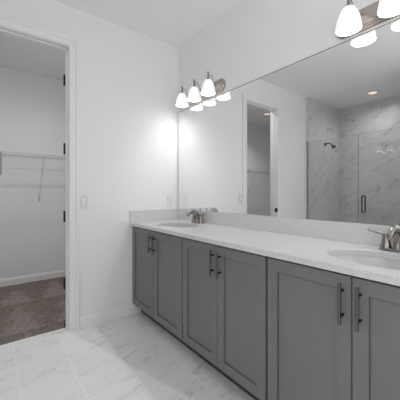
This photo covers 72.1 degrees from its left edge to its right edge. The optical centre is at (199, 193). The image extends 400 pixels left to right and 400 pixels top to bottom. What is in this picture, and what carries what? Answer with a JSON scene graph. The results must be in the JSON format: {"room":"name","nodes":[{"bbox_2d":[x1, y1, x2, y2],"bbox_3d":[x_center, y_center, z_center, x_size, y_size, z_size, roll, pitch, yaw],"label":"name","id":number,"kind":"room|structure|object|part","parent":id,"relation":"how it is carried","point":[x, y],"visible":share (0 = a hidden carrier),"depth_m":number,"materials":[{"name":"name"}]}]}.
{"room":"bathroom","nodes":[
{"label":"bathroom","id":0,"kind":"room"},
{"bbox_2d":[0,66,65,279],"bbox_3d":[-3.049,-0.209,3.030,3.700,2.740,0.100,0,0,-38],"label":"wall","id":1,"kind":"structure","parent":0,"point":[32,106],"depth_m":3.60,"materials":[{"name":"white paint"}]},
{"bbox_2d":[0,270,65,286],"bbox_3d":[-3.015,1.113,2.985,3.500,0.088,0.014,0,0,-38],"label":"baseboard","id":2,"kind":"structure","parent":1,"relation":"attached to","point":[48,275],"depth_m":3.60,"materials":[{"name":"white paint"}]},
{"bbox_2d":[0,151,65,201],"bbox_3d":[-2.923,-0.190,2.866,3.462,0.600,0.314,0,0,-38],"label":"wire shelf","id":3,"kind":"object","parent":1,"relation":"attached to","point":[1,153],"visible":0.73,"depth_m":3.42,"materials":[{"name":"grey metal"}]},
{"bbox_2d":[0,0,177,316],"bbox_3d":[-1.876,-0.209,1.793,4.050,2.740,0.115,0,0,-38],"label":"wall","id":4,"kind":"structure","parent":0,"point":[129,78],"depth_m":2.55,"materials":[{"name":"white paint"}]},
{"bbox_2d":[0,14,79,347],"bbox_3d":[-1.397,-0.079,2.162,0.816,2.479,0.157,0,0,-38],"label":"door frame","id":5,"kind":"structure","parent":4,"relation":"in","point":[9,26],"depth_m":2.32,"materials":[{"name":"white paint"}]},
{"bbox_2d":[80,194,87,207],"bbox_3d":[-1.008,0.066,2.382,0.074,0.122,0.010,0,0,-38],"label":"light switch","id":6,"kind":"object","parent":4,"relation":"attached to","point":[83,197],"visible":1,"depth_m":2.38,"materials":[{"name":"white plastic"}]},
{"bbox_2d":[80,303,140,328],"bbox_3d":[-0.790,1.112,2.547,0.610,0.098,0.014,0,0,-38],"label":"baseboard","id":7,"kind":"structure","parent":4,"relation":"attached to","point":[114,313],"depth_m":2.50,"materials":[{"name":"white paint"}]},
{"bbox_2d":[167,195,172,205],"bbox_3d":[-0.316,0.073,2.916,0.074,0.122,0.008,0,0,-38],"label":"power outlet","id":8,"kind":"object","parent":4,"relation":"attached to","point":[169,197],"visible":1,"depth_m":2.91,"materials":[{"name":"white plastic"}]},
{"bbox_2d":[0,0,239,79],"bbox_3d":[-1.154,-1.629,0.954,4.170,0.100,5.704,0,0,-38],"label":"ceiling","id":9,"kind":"structure","parent":0,"point":[171,22],"depth_m":2.54,"materials":[{"name":"white paint"}]},
{"bbox_2d":[0,276,253,399],"bbox_3d":[-1.114,1.219,0.984,4.070,0.124,5.504,0,0,-38],"label":"floor","id":10,"kind":"structure","parent":0,"point":[129,357],"depth_m":1.92,"materials":[{"name":"tile"}]},
{"bbox_2d":[132,226,191,350],"bbox_3d":[-0.200,0.735,2.465,0.566,0.852,0.861,0,0,-38],"label":"vanity cabinet","id":11,"kind":"object","parent":10,"relation":"on","point":[157,257],"visible":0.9,"depth_m":2.24,"materials":[{"name":"grey paint"}]},
{"bbox_3d":[-0.515,0.688,2.488,0.020,0.736,0.426,0,0,-38],"label":"door","id":12,"kind":"part","parent":11,"relation":"part of","materials":[{"name":"grey paint"}]},
{"bbox_3d":[-0.397,0.425,2.268,0.012,0.159,0.012,0,0,-38],"label":"handle","id":13,"kind":"part","parent":11,"relation":"part of","materials":[{"name":"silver metal"}]},
{"bbox_3d":[-0.253,0.688,2.149,0.020,0.736,0.423,0,0,-38],"label":"door","id":14,"kind":"part","parent":11,"relation":"part of","materials":[{"name":"grey paint"}]},
{"bbox_2d":[130,209,399,285],"bbox_3d":[0.292,0.236,1.840,0.556,0.141,2.454,0,0,-38],"label":"countertop","id":15,"kind":"structure","parent":11,"relation":"on","point":[309,242],"depth_m":1.63,"materials":[{"name":"stone"}]},
{"bbox_2d":[165,225,190,235],"bbox_3d":[-0.199,0.386,2.443,0.352,0.158,0.488,0,0,-38],"label":"sink","id":16,"kind":"object","parent":15,"relation":"in","point":[167,225],"visible":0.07,"depth_m":2.63,"materials":[{"name":"grey ceramic"}]},
{"bbox_2d":[186,209,204,223],"bbox_3d":[-0.035,0.210,2.567,0.205,0.136,0.177,0,0,12],"label":"faucet","id":17,"kind":"object","parent":15,"relation":"on","point":[197,218],"visible":1,"depth_m":2.54,"materials":[{"name":"silver metal"}]},
{"bbox_3d":[-0.062,0.206,2.547,0.158,0.124,0.041,0,0,-38],"label":"spout","id":18,"kind":"part","parent":17,"relation":"part of","materials":[{"name":"silver metal"}]},
{"bbox_3d":[0.006,0.231,2.534,0.049,0.074,0.049,0,0,-38],"label":"handle","id":19,"kind":"part","parent":17,"relation":"part of","materials":[{"name":"silver metal"}]},
{"bbox_2d":[333,255,399,285],"bbox_3d":[0.776,0.386,1.169,0.356,0.158,0.496,0,0,-38],"label":"sink","id":20,"kind":"object","parent":15,"relation":"in","point":[366,260],"visible":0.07,"depth_m":1.33,"materials":[{"name":"grey ceramic"}]},
{"bbox_2d":[367,223,399,252],"bbox_3d":[0.936,0.210,1.305,0.205,0.136,0.177,0,0,12],"label":"faucet","id":21,"kind":"object","parent":15,"relation":"on","point":[394,230],"visible":1,"depth_m":1.30,"materials":[{"name":"silver metal"}]},
{"bbox_3d":[0.886,0.193,1.375,0.087,0.030,0.024,0,0,41],"label":"lever","id":22,"kind":"part","parent":21,"relation":"part of","materials":[{"name":"silver metal"}]},
{"bbox_3d":[0.915,0.231,1.353,0.049,0.074,0.049,0,0,-38],"label":"handle","id":23,"kind":"part","parent":21,"relation":"part of","materials":[{"name":"silver metal"}]},
{"bbox_3d":[0.947,0.271,1.313,0.054,0.013,0.156,0,0,-38],"label":"plate","id":24,"kind":"part","parent":21,"relation":"part of","materials":[{"name":"silver metal"}]},
{"bbox_3d":[0.910,0.206,1.285,0.158,0.124,0.041,0,0,-38],"label":"spout","id":25,"kind":"part","parent":21,"relation":"part of","materials":[{"name":"silver metal"}]},
{"bbox_2d":[183,238,267,399],"bbox_3d":[0.296,0.735,1.822,0.566,0.852,0.742,0,0,-38],"label":"vanity cabinet","id":26,"kind":"object","parent":10,"relation":"on","point":[225,289],"visible":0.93,"depth_m":1.60,"materials":[{"name":"grey paint"}]},
{"bbox_3d":[-0.004,0.688,1.824,0.020,0.736,0.372,0,0,-38],"label":"door","id":27,"kind":"part","parent":26,"relation":"part of","materials":[{"name":"grey paint"}]},
{"bbox_3d":[0.059,0.425,1.676,0.012,0.159,0.012,0,0,-38],"label":"handle","id":28,"kind":"part","parent":26,"relation":"part of","materials":[{"name":"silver metal"}]},
{"bbox_3d":[0.098,0.425,1.625,0.012,0.159,0.012,0,0,-38],"label":"handle","id":29,"kind":"part","parent":26,"relation":"part of","materials":[{"name":"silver metal"}]},
{"bbox_3d":[0.224,0.688,1.529,0.020,0.736,0.365,0,0,-38],"label":"door","id":30,"kind":"part","parent":26,"relation":"part of","materials":[{"name":"grey paint"}]},
{"bbox_2d":[268,257,399,399],"bbox_3d":[0.777,0.735,1.196,0.566,0.852,0.812,0,0,-38],"label":"vanity cabinet","id":31,"kind":"object","parent":10,"relation":"on","point":[332,335],"visible":0.97,"depth_m":1.13,"materials":[{"name":"grey paint"}]},
{"bbox_3d":[0.465,0.688,1.216,0.020,0.736,0.398,0,0,-38],"label":"door","id":32,"kind":"part","parent":31,"relation":"part of","materials":[{"name":"grey paint"}]},
{"bbox_3d":[0.536,0.425,1.057,0.012,0.159,0.012,0,0,-38],"label":"handle","id":33,"kind":"part","parent":31,"relation":"part of","materials":[{"name":"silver metal"}]},
{"bbox_3d":[0.575,0.425,1.006,0.012,0.159,0.012,0,0,-38],"label":"handle","id":34,"kind":"part","parent":31,"relation":"part of","materials":[{"name":"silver metal"}]},
{"bbox_3d":[0.712,0.688,0.895,0.020,0.736,0.404,0,0,-38],"label":"door","id":35,"kind":"part","parent":31,"relation":"part of","materials":[{"name":"grey paint"}]},
{"bbox_2d":[178,0,399,226],"bbox_3d":[0.966,-0.209,1.520,0.120,2.740,4.015,0,0,-38],"label":"wall","id":36,"kind":"structure","parent":0,"point":[252,40],"depth_m":2.10,"materials":[{"name":"white paint"}]},
{"bbox_2d":[176,72,225,107],"bbox_3d":[-0.040,-0.976,2.591,0.164,0.193,0.646,0,0,-38],"label":"vanity light","id":37,"kind":"object","parent":36,"relation":"attached to","point":[209,88],"visible":1,"depth_m":2.53,"materials":[{"name":"white glass"}]},
{"bbox_3d":[-0.179,-0.940,2.743,0.129,0.122,0.129,0,0,-38],"label":"lamp shade","id":38,"kind":"part","parent":37,"relation":"part of","materials":[{"name":"white glass"}]},
{"bbox_3d":[-0.054,-0.940,2.581,0.129,0.122,0.129,0,0,-38],"label":"lamp shade","id":39,"kind":"part","parent":37,"relation":"part of","materials":[{"name":"white glass"}]},
{"bbox_3d":[0.071,-0.940,2.418,0.129,0.122,0.129,0,0,-38],"label":"lamp shade","id":40,"kind":"part","parent":37,"relation":"part of","materials":[{"name":"white glass"}]},
{"bbox_2d":[178,209,393,246],"bbox_3d":[0.504,0.222,2.003,0.020,0.112,2.454,0,0,-38],"label":"backsplash","id":41,"kind":"structure","parent":36,"relation":"attached to","point":[357,233],"depth_m":1.79,"materials":[{"name":"stone"}]},
{"bbox_2d":[178,18,399,225],"bbox_3d":[0.508,-0.355,2.008,0.008,1.040,2.443,0,0,-38],"label":"wall mirror","id":42,"kind":"object","parent":36,"relation":"attached to","point":[316,136],"visible":1,"depth_m":1.76,"materials":[{"name":"silver mirror"}]},
{"bbox_2d":[335,0,399,38],"bbox_3d":[0.936,-0.976,1.324,0.164,0.193,0.646,0,0,-38],"label":"vanity light","id":43,"kind":"object","parent":36,"relation":"attached to","point":[351,21],"visible":1,"depth_m":1.44,"materials":[{"name":"white glass"}]},
{"bbox_3d":[0.797,-0.940,1.475,0.129,0.122,0.129,0,0,-38],"label":"lamp shade","id":44,"kind":"part","parent":43,"relation":"part of","materials":[{"name":"white glass"}]},
{"bbox_3d":[0.922,-0.940,1.313,0.129,0.122,0.129,0,0,-38],"label":"lamp shade","id":45,"kind":"part","parent":43,"relation":"part of","materials":[{"name":"white glass"}]}
]}

